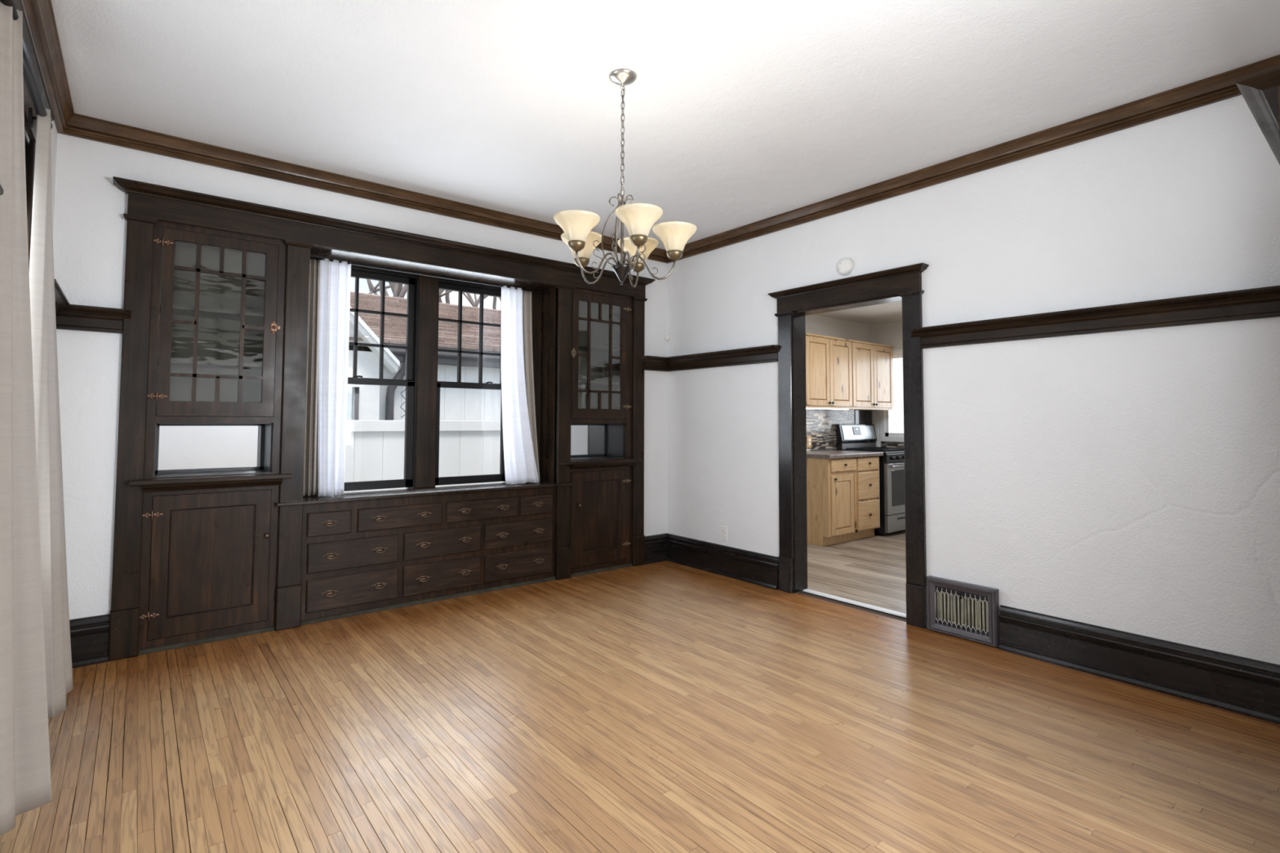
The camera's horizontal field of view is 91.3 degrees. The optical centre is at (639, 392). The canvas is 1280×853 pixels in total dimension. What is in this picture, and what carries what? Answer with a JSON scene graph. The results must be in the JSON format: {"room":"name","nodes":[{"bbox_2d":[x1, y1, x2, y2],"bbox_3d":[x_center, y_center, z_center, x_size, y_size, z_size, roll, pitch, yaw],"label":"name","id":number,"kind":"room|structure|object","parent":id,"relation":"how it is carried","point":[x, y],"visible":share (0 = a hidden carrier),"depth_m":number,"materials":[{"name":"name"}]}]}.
{"room":"dining room","nodes":[
{"label":"dining room","id":0,"kind":"room"},
{"bbox_2d":[24,120,57,235],"bbox_3d":[-0.434,-0.017,-0.214,0.220,3.304,8.400,2,-3,-39],"label":"wall","id":1,"kind":"structure","parent":0,"point":[54,134],"depth_m":3.10,"materials":[{"name":"white paint"}]},
{"bbox_2d":[0,184,3,195],"bbox_3d":[-0.979,-0.486,0.729,0.082,0.122,2.162,2,-3,-39],"label":"trim","id":2,"kind":"structure","parent":1,"relation":"attached to","point":[1,187],"depth_m":1.56,"materials":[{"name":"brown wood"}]},
{"bbox_2d":[13,0,54,269],"bbox_3d":[-2.098,-0.293,1.977,0.210,1.770,1.372,2,-3,-39],"label":"window","id":3,"kind":"structure","parent":1,"relation":"in","point":[31,131],"depth_m":2.38,"materials":[{"name":"brown wood"}]},
{"bbox_2d":[0,0,52,129],"bbox_3d":[-1.863,-1.000,1.881,0.055,0.066,1.160,2,-3,-39],"label":"curtain rod","id":4,"kind":"object","parent":3,"relation":"attached to","point":[28,73],"visible":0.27,"depth_m":2.00,"materials":[{"name":"black metal"}]},
{"bbox_2d":[0,1,52,835],"bbox_3d":[-1.586,0.017,1.552,0.159,2.124,0.261,1,-3,-17],"label":"linen curtain","id":5,"kind":"object","parent":4,"relation":"hanging from","point":[25,782],"visible":0.99,"depth_m":1.63,"materials":[{"name":"beige fabric"}]},
{"bbox_2d":[29,108,73,718],"bbox_3d":[-2.148,0.061,2.298,0.153,2.149,0.358,2,-3,-39],"label":"linen curtain","id":6,"kind":"object","parent":4,"relation":"hanging from","point":[59,671],"visible":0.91,"depth_m":2.21,"materials":[{"name":"white fabric"}]},
{"bbox_2d":[22,0,74,133],"bbox_3d":[-1.626,-1.444,1.570,0.064,0.099,4.220,2,-3,-39],"label":"trim","id":7,"kind":"structure","parent":1,"relation":"attached to","point":[40,13],"depth_m":2.60,"materials":[{"name":"brown wood"}]},
{"bbox_2d":[53,278,70,315],"bbox_3d":[-2.691,-0.396,2.859,0.082,0.122,0.810,2,-3,-39],"label":"trim","id":8,"kind":"structure","parent":1,"relation":"attached to","point":[61,301],"depth_m":2.93,"materials":[{"name":"brown wood"}]},
{"bbox_2d":[53,133,871,619],"bbox_3d":[-0.233,0.246,5.580,7.960,3.304,0.408,2,-3,-39],"label":"wall","id":9,"kind":"structure","parent":0,"point":[90,224],"depth_m":3.30,"materials":[{"name":"white paint"}]},
{"bbox_2d":[69,613,109,668],"bbox_3d":[-2.858,1.262,3.145,0.284,0.232,0.046,2,-3,-39],"label":"baseboard","id":10,"kind":"structure","parent":9,"relation":"attached to","point":[89,636],"depth_m":3.18,"materials":[{"name":"brown wood"}]},
{"bbox_2d":[55,304,131,333],"bbox_3d":[-2.825,-0.381,3.217,0.322,0.122,0.082,2,-3,-39],"label":"trim","id":11,"kind":"structure","parent":9,"relation":"attached to","point":[75,317],"depth_m":3.22,"materials":[{"name":"brown wood"}]},
{"bbox_2d":[59,113,667,263],"bbox_3d":[-1.339,-1.312,4.463,4.140,0.099,0.064,2,-3,-39],"label":"trim","id":12,"kind":"structure","parent":9,"relation":"attached to","point":[79,126],"depth_m":3.84,"materials":[{"name":"brown wood"}]},
{"bbox_2d":[311,256,418,495],"bbox_3d":[-1.954,-0.110,4.344,0.775,1.581,0.120,2,-3,-39],"label":"window","id":13,"kind":"structure","parent":9,"relation":"in","point":[411,280],"depth_m":4.49,"materials":[{"name":"black wood"}]},
{"bbox_2d":[107,176,655,661],"bbox_3d":[-1.449,0.192,4.519,3.682,2.504,0.462,2,-3,-39],"label":"trim","id":14,"kind":"structure","parent":9,"relation":"attached to","point":[304,236],"depth_m":3.84,"materials":[{"name":"brown wood"}]},
{"bbox_2d":[310,256,551,293],"bbox_3d":[-1.433,-0.840,4.550,1.798,0.012,0.012,2,-3,-39],"label":"curtain rod","id":15,"kind":"object","parent":9,"relation":"attached to","point":[311,257],"visible":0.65,"depth_m":4.47,"materials":[{"name":"black metal"}]},
{"bbox_2d":[303,258,319,496],"bbox_3d":[-2.112,-0.108,4.026,0.095,1.536,0.060,2,-3,-39],"label":"drape","id":16,"kind":"object","parent":15,"relation":"hanging from","point":[310,469],"visible":0.74,"depth_m":4.02,"materials":[{"name":"fabric"}]},
{"bbox_2d":[318,257,351,497],"bbox_3d":[-1.976,-0.104,4.037,0.188,1.534,0.088,2,-3,-39],"label":"curtain","id":17,"kind":"object","parent":15,"relation":"hanging from","point":[335,276],"visible":1,"depth_m":4.04,"materials":[{"name":"fabric"}]},
{"bbox_2d":[501,285,539,484],"bbox_3d":[-0.926,-0.062,4.880,0.328,1.534,0.084,2,-3,-39],"label":"curtain","id":18,"kind":"object","parent":15,"relation":"hanging from","point":[520,466],"visible":1,"depth_m":4.85,"materials":[{"name":"fabric"}]},
{"bbox_2d":[435,275,542,485],"bbox_3d":[-1.210,-0.080,4.942,0.911,1.581,0.120,2,-3,-39],"label":"window","id":19,"kind":"structure","parent":9,"relation":"in","point":[461,286],"depth_m":4.92,"materials":[{"name":"black wood"}]},
{"bbox_2d":[641,355,666,371],"bbox_3d":[0.146,-0.261,5.602,0.334,0.122,0.082,2,-3,-39],"label":"trim","id":20,"kind":"structure","parent":9,"relation":"attached to","point":[651,362],"depth_m":5.59,"materials":[{"name":"brown wood"}]},
{"bbox_2d":[644,533,666,564],"bbox_3d":[0.145,1.383,5.554,0.293,0.232,0.046,2,-3,-39],"label":"baseboard","id":21,"kind":"structure","parent":9,"relation":"attached to","point":[655,545],"depth_m":5.54,"materials":[{"name":"brown wood"}]},
{"bbox_2d":[664,332,670,341],"bbox_3d":[0.250,-0.514,5.720,0.048,0.081,0.053,2,-3,-39],"label":"sensor","id":22,"kind":"object","parent":9,"relation":"attached to","point":[667,336],"visible":1,"depth_m":5.71,"materials":[{"name":"white plastic"}]},
{"bbox_2d":[806,435,811,448],"bbox_3d":[1.901,0.552,7.014,0.080,0.130,0.011,2,-3,-39],"label":"wall outlet","id":23,"kind":"object","parent":9,"relation":"attached to","point":[808,437],"visible":1,"depth_m":7.00,"materials":[{"name":"beige plastic"}]},
{"bbox_2d":[805,333,853,409],"bbox_3d":[1.957,-0.211,6.873,0.857,0.784,0.361,2,-3,-39],"label":"upper cabinet","id":24,"kind":"object","parent":9,"relation":"attached to","point":[828,359],"depth_m":6.73,"materials":[{"name":"brown wood"}]},
{"bbox_2d":[854,409,871,423],"bbox_3d":[2.759,0.411,7.719,0.370,0.392,0.011,2,-3,-39],"label":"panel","id":25,"kind":"object","parent":9,"relation":"attached to","point":[860,416],"visible":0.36,"depth_m":7.71,"materials":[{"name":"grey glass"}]},
{"bbox_2d":[851,340,893,409],"bbox_3d":[2.634,-0.188,7.416,0.875,0.776,0.361,2,-3,-39],"label":"upper cabinet","id":26,"kind":"object","parent":9,"relation":"attached to","point":[872,362],"visible":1,"depth_m":7.28,"materials":[{"name":"brown wood"}]},
{"bbox_2d":[0,531,1279,852],"bbox_3d":[1.330,1.453,3.767,7.643,0.060,4.410,2,-3,-39],"label":"floor","id":27,"kind":"structure","parent":0,"point":[664,706],"depth_m":2.45,"materials":[{"name":"brown wood"}]},
{"bbox_2d":[128,220,292,655],"bbox_3d":[-2.497,0.234,3.661,0.752,2.335,0.462,2,-3,-39],"label":"china cabinet","id":28,"kind":"object","parent":27,"relation":"on","point":[211,482],"visible":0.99,"depth_m":3.64,"materials":[{"name":"brown wood"}]},
{"bbox_2d":[157,426,261,470],"bbox_3d":[-2.603,0.330,3.798,0.518,0.267,0.006,2,-3,-39],"label":"mirror","id":29,"kind":"object","parent":28,"relation":"on","point":[179,447],"depth_m":3.79,"materials":[{"name":"grey mirror"}]},
{"bbox_2d":[157,359,262,369],"bbox_3d":[-2.540,-0.168,3.744,0.554,0.018,0.275,2,-3,-39],"label":"shelf","id":30,"kind":"object","parent":28,"relation":"attached to","point":[175,364],"depth_m":3.73,"materials":[{"name":"glass"}]},
{"bbox_2d":[160,304,263,322],"bbox_3d":[-2.538,-0.473,3.758,0.554,0.018,0.275,2,-3,-39],"label":"shelf","id":31,"kind":"object","parent":28,"relation":"attached to","point":[186,313],"depth_m":3.75,"materials":[{"name":"glass"}]},
{"bbox_2d":[275,480,573,625],"bbox_3d":[-1.438,1.065,4.452,2.076,0.754,0.324,2,-3,-39],"label":"base cabinet","id":32,"kind":"object","parent":27,"relation":"on","point":[363,553],"visible":1,"depth_m":4.27,"materials":[{"name":"brown wood"}]},
{"bbox_2d":[275,480,573,506],"bbox_3d":[-1.437,0.700,4.469,2.076,0.022,0.324,2,-3,-39],"label":"shelf","id":33,"kind":"object","parent":32,"relation":"attached to","point":[313,500],"depth_m":4.30,"materials":[{"name":"brown wood"}]},
{"bbox_2d":[559,288,640,577],"bbox_3d":[-0.435,0.317,5.315,0.772,2.335,0.462,2,-3,-39],"label":"china cabinet","id":34,"kind":"object","parent":27,"relation":"on","point":[601,463],"visible":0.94,"depth_m":5.34,"materials":[{"name":"brown wood"}]},
{"bbox_2d":[570,425,604,455],"bbox_3d":[-0.527,0.413,5.464,0.526,0.267,0.006,2,-3,-39],"label":"mirror","id":35,"kind":"object","parent":34,"relation":"on","point":[585,440],"depth_m":5.51,"materials":[{"name":"grey mirror"}]},
{"bbox_2d":[577,380,619,386],"bbox_3d":[-0.464,-0.085,5.410,0.562,0.018,0.275,2,-3,-39],"label":"shelf","id":36,"kind":"object","parent":34,"relation":"attached to","point":[580,383],"depth_m":5.43,"materials":[{"name":"glass"}]},
{"bbox_2d":[578,343,620,352],"bbox_3d":[-0.462,-0.390,5.424,0.562,0.018,0.275,2,-3,-39],"label":"shelf","id":37,"kind":"object","parent":34,"relation":"attached to","point":[582,348],"depth_m":5.47,"materials":[{"name":"glass"}]},
{"bbox_2d":[806,456,879,546],"bbox_3d":[2.075,1.121,6.728,0.942,0.875,0.633,2,-3,-39],"label":"base cabinet","id":38,"kind":"object","parent":27,"relation":"on","point":[843,495],"visible":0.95,"depth_m":6.39,"materials":[{"name":"brown wood"}]},
{"bbox_2d":[806,449,883,458],"bbox_3d":[2.073,0.663,6.755,0.994,0.040,0.635,2,-3,-39],"label":"countertop","id":39,"kind":"structure","parent":38,"relation":"on","point":[832,454],"depth_m":6.53,"materials":[{"name":"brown stone"}]},
{"bbox_2d":[836,423,905,535],"bbox_3d":[2.805,0.976,7.259,0.770,1.222,0.689,2,-3,-39],"label":"gas range","id":40,"kind":"object","parent":27,"relation":"on","point":[851,437],"visible":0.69,"depth_m":6.93,"materials":[{"name":"silver metal"}]},
{"bbox_2d":[836,449,904,453],"bbox_3d":[2.784,0.679,7.300,0.770,0.018,0.620,2,-3,-39],"label":"cooktop","id":41,"kind":"object","parent":40,"relation":"in","point":[885,451],"depth_m":7.03,"materials":[{"name":"metal"}]},
{"bbox_2d":[51,0,1279,249],"bbox_3d":[1.115,-1.544,1.353,4.500,0.100,8.800,2,-3,-39],"label":"ceiling","id":42,"kind":"structure","parent":0,"point":[738,113],"depth_m":2.87,"materials":[{"name":"paint"}]},
{"bbox_2d":[553,68,697,287],"bbox_3d":[-0.096,-0.956,2.795,0.628,0.954,0.645,2,-3,-39],"label":"chandelier","id":43,"kind":"object","parent":42,"relation":"hanging from","point":[638,219],"visible":1,"depth_m":2.74,"materials":[{"name":"beige glass"}]},
{"bbox_2d":[814,300,902,324],"bbox_3d":[2.776,-1.008,5.554,3.380,0.080,3.700,2,-3,-39],"label":"ceiling","id":44,"kind":"structure","parent":0,"point":[891,312],"depth_m":7.12,"materials":[{"name":"paint"}]},
{"bbox_2d":[871,320,904,448],"bbox_3d":[4.086,0.318,6.487,0.127,2.475,3.600,2,-3,-39],"label":"wall","id":45,"kind":"structure","parent":0,"point":[888,333],"depth_m":7.71,"materials":[{"name":"paint"}]},
{"bbox_2d":[873,349,903,447],"bbox_3d":[3.338,0.063,7.370,0.085,1.200,1.255,2,-3,-39],"label":"window","id":46,"kind":"structure","parent":45,"relation":"in","point":[882,416],"depth_m":7.71,"materials":[{"name":"white plastic"}]},
{"bbox_2d":[666,94,1279,664],"bbox_3d":[2.934,0.118,2.488,0.140,3.304,8.400,2,-3,-39],"label":"wall","id":47,"kind":"structure","parent":0,"point":[1126,481],"depth_m":3.24,"materials":[{"name":"white paint"}]},
{"bbox_2d":[666,533,778,590],"bbox_3d":[0.627,1.366,5.152,0.046,0.232,1.278,2,-3,-39],"label":"baseboard","id":48,"kind":"structure","parent":47,"relation":"attached to","point":[753,567],"depth_m":5.06,"materials":[{"name":"brown wood"}]},
{"bbox_2d":[666,345,779,371],"bbox_3d":[0.629,-0.277,5.203,0.082,0.122,1.308,2,-3,-39],"label":"trim","id":49,"kind":"structure","parent":47,"relation":"attached to","point":[766,353],"depth_m":5.12,"materials":[{"name":"brown wood"}]},
{"bbox_2d":[720,525,727,541],"bbox_3d":[0.685,1.151,5.119,0.010,0.116,0.072,2,-3,-39],"label":"wall outlet","id":50,"kind":"object","parent":47,"relation":"attached to","point":[723,529],"visible":1,"depth_m":5.11,"materials":[{"name":"white plastic"}]},
{"bbox_2d":[836,257,853,275],"bbox_3d":[1.406,-0.871,4.300,0.038,0.120,0.120,2,-3,-39],"label":"smoke detector","id":51,"kind":"object","parent":47,"relation":"attached to","point":[845,266],"visible":1,"depth_m":4.28,"materials":[{"name":"white plastic"}]},
{"bbox_2d":[768,262,928,628],"bbox_3d":[1.429,0.337,4.296,0.222,2.218,1.199,2,-3,-39],"label":"door frame","id":52,"kind":"structure","parent":47,"relation":"in","point":[904,283],"depth_m":4.33,"materials":[{"name":"brown wood"}]},
{"bbox_2d":[926,575,999,648],"bbox_3d":[1.860,1.257,3.617,0.049,0.314,0.390,2,-3,-39],"label":"air vent","id":53,"kind":"object","parent":47,"relation":"in","point":[958,609],"visible":1,"depth_m":3.60,"materials":[{"name":"grey metal"}]},
{"bbox_2d":[934,586,988,635],"bbox_3d":[1.855,1.261,3.613,0.003,0.216,0.299,2,-3,-39],"label":"grille","id":54,"kind":"object","parent":53,"relation":"attached to","point":[938,611],"depth_m":3.62,"materials":[{"name":"metal"}]},
{"bbox_2d":[666,54,1279,263],"bbox_3d":[1.551,-1.316,4.120,0.064,0.099,4.220,2,-3,-39],"label":"trim","id":55,"kind":"structure","parent":47,"relation":"attached to","point":[1221,86],"depth_m":3.45,"materials":[{"name":"brown wood"}]},
{"bbox_2d":[911,285,1279,348],"bbox_3d":[2.272,-0.363,3.160,0.082,0.122,1.884,2,-3,-39],"label":"trim","id":56,"kind":"structure","parent":47,"relation":"attached to","point":[1261,302],"depth_m":3.08,"materials":[{"name":"brown wood"}]},
{"bbox_2d":[998,604,1279,724],"bbox_3d":[2.430,1.272,2.910,0.046,0.232,1.405,2,-3,-39],"label":"baseboard","id":57,"kind":"structure","parent":47,"relation":"attached to","point":[1244,686],"depth_m":2.94,"materials":[{"name":"brown wood"}]},
{"bbox_3d":[1.323,-0.102,1.086,4.140,2.804,0.140,2,-3,-39],"label":"wall","id":58,"kind":"structure","parent":0,"visible":0},
{"bbox_2d":[1235,66,1279,164],"bbox_3d":[2.287,0.239,2.072,1.379,2.218,0.210,2,-3,-39],"label":"trim","id":59,"kind":"structure","parent":58,"relation":"attached to","point":[1260,91],"depth_m":1.83,"materials":[{"name":"brown wood"}]},
{"label":"outside","id":60,"kind":"structure","parent":0,"visible":0},
{"bbox_3d":[-8.028,2.369,15.924,28.000,0.060,25.590,2,-3,-39],"label":"lawn","id":61,"kind":"structure","parent":60,"visible":0},
{"bbox_2d":[366,279,390,293],"bbox_3d":[-8.533,-3.664,15.663,7.816,11.989,6.604,1,-3,-9],"label":"bare tree","id":62,"kind":"object","parent":61,"relation":"on","point":[374,290],"visible":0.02,"depth_m":16.98,"materials":[{"name":"grey plant"}]},
{"bbox_2d":[369,280,440,297],"bbox_3d":[-7.400,-4.329,17.390,6.333,13.479,6.198,1,-3,-8],"label":"bare tree","id":63,"kind":"object","parent":61,"relation":"on","point":[403,291],"visible":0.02,"depth_m":16.69,"materials":[{"name":"grey plant"}]},
{"bbox_2d":[378,280,453,297],"bbox_3d":[-5.459,-4.023,17.875,9.954,12.949,8.430,-2,-3,39],"label":"bare tree","id":64,"kind":"object","parent":61,"relation":"on","point":[391,284],"visible":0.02,"depth_m":17.01,"materials":[{"name":"grey plant"}]},
{"bbox_2d":[346,291,501,420],"bbox_3d":[-4.377,-0.381,12.152,18.800,5.120,8.220,2,-3,-39],"label":"neighbor house","id":65,"kind":"structure","parent":61,"relation":"on","point":[364,402],"depth_m":8.90,"materials":[{"name":"white paint"}]},
{"bbox_2d":[343,420,504,493],"bbox_3d":[-2.457,1.119,6.726,9.700,1.646,0.080,2,-3,-39],"label":"vinyl fence","id":66,"kind":"object","parent":61,"relation":"on","point":[375,449],"visible":0.06,"depth_m":6.67,"materials":[{"name":"white plastic"}]},
{"bbox_2d":[439,289,488,306],"bbox_3d":[-4.476,-4.428,18.581,9.066,13.801,5.197,3,-4,-44],"label":"bare tree","id":67,"kind":"object","parent":61,"relation":"on","point":[446,296],"visible":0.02,"depth_m":18.13,"materials":[{"name":"grey plant"}]},
{"bbox_2d":[462,292,501,309],"bbox_3d":[-4.773,-2.942,21.543,7.482,11.105,7.303,0,-3,15],"label":"bare tree","id":68,"kind":"object","parent":61,"relation":"on","point":[468,297],"visible":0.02,"depth_m":20.93,"materials":[{"name":"grey plant"}]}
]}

